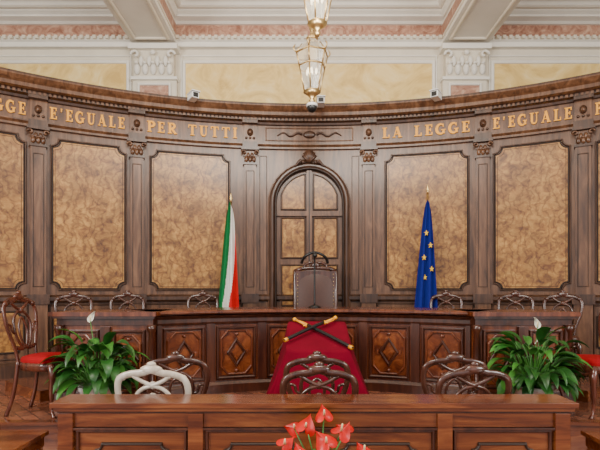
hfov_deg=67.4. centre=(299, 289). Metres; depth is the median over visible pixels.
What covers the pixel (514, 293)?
dining chair
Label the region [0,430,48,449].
wooden side table
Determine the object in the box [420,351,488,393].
dining chair
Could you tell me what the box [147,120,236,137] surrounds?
lettering
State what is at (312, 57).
pendant lantern
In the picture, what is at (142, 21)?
ceiling beam
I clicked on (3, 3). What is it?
ceiling
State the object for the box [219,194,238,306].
flag
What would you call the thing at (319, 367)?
dining chair
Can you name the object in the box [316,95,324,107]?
security camera
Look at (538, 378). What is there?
peace lily
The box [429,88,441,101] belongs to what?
security camera
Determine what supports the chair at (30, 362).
on the platform
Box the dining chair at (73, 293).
[54,290,92,311]
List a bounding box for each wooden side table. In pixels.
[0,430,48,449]
[581,430,599,449]
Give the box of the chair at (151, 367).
[114,361,191,393]
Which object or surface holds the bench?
on the platform
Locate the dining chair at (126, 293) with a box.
[109,290,144,308]
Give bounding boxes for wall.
[0,43,599,102]
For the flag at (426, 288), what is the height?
2.690 m
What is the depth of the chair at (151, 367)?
3.03 m
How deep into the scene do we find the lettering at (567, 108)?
6.54 m
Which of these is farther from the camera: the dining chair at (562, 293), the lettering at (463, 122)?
the lettering at (463, 122)
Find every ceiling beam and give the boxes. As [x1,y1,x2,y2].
[103,0,177,42]
[441,0,520,42]
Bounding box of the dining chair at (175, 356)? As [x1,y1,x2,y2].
[142,351,209,393]
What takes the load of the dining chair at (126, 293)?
on the step
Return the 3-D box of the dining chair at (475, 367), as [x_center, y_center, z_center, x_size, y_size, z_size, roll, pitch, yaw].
[1.162,0.998,3.297,0.538,1.035,0.585,0,0,-4]
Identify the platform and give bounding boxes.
[0,377,599,449]
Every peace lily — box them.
[39,311,149,399]
[487,317,591,401]
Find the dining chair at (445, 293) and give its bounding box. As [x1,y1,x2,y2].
[429,290,462,307]
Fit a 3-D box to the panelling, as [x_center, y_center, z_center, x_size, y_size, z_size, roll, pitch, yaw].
[0.150,-0.850,5.047,14.596,4.100,4.747,0,0,0]
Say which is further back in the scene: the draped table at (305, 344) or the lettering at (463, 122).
the lettering at (463, 122)
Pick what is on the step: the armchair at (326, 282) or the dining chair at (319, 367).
the armchair at (326, 282)
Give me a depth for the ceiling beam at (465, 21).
7.17 m
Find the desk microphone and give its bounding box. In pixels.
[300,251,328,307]
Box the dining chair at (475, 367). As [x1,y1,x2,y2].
[435,361,511,393]
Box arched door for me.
[268,150,350,306]
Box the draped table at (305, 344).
[266,321,368,393]
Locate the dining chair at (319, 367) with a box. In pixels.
[280,361,358,393]
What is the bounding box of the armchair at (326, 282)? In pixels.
[293,261,337,306]
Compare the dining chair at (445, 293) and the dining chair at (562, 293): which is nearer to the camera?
the dining chair at (562, 293)
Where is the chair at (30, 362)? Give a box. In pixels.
[1,290,80,418]
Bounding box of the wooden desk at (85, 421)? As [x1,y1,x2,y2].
[49,394,578,449]
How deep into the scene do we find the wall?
7.88 m
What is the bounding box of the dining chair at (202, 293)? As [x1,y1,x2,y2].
[187,290,218,307]
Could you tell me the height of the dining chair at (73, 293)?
1.098 m
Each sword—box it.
[283,316,336,341]
[293,317,353,349]
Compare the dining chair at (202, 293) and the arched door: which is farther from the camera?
the arched door
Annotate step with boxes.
[5,375,599,401]
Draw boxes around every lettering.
[0,98,25,114]
[50,107,124,128]
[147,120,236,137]
[382,121,469,137]
[493,107,571,128]
[595,102,599,114]
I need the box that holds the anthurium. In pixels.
[276,404,369,449]
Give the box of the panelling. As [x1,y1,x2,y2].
[0,67,599,379]
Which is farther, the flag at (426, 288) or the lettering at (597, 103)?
the flag at (426, 288)
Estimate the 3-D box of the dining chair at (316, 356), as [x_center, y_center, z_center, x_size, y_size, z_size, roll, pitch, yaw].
[0.139,0.998,3.827,0.538,1.035,0.585,0,0,1]
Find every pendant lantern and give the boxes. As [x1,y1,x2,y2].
[293,28,330,112]
[304,0,331,37]
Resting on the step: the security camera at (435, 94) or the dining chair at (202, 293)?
the dining chair at (202, 293)
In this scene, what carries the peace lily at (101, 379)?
on the platform
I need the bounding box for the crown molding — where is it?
[0,8,599,49]
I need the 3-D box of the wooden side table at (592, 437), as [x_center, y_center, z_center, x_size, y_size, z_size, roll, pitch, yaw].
[2.375,1.225,2.835,0.950,0.550,0.430,0,0,0]
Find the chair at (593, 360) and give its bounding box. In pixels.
[558,312,599,419]
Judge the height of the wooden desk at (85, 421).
0.822 m
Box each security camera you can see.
[187,89,200,102]
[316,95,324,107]
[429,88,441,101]
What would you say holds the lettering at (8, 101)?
attached to the panelling
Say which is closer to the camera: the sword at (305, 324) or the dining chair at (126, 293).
the sword at (305, 324)
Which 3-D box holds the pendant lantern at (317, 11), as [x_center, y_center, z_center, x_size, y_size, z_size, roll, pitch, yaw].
[0.180,-3.719,4.700,0.455,2.163,0.463,0,0,0]
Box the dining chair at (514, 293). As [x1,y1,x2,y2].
[497,290,534,308]
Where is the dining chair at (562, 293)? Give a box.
[542,290,583,353]
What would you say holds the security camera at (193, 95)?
attached to the panelling
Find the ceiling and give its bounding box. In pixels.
[0,0,599,7]
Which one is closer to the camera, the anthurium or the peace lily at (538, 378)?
the anthurium
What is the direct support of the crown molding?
attached to the wall
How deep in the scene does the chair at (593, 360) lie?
4.21 m
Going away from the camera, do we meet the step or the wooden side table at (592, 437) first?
the wooden side table at (592, 437)
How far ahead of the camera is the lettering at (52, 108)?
6.52 m
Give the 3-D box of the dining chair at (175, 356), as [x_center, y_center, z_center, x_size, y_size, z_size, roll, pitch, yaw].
[-0.998,0.998,3.827,0.538,1.035,0.585,0,0,-3]
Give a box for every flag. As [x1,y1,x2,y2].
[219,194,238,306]
[414,185,437,307]
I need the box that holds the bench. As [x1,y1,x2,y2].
[48,307,580,400]
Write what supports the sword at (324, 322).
on the draped table at (305, 344)
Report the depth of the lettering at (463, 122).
6.99 m
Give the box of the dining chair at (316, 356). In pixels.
[283,351,350,393]
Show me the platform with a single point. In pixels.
(21, 417)

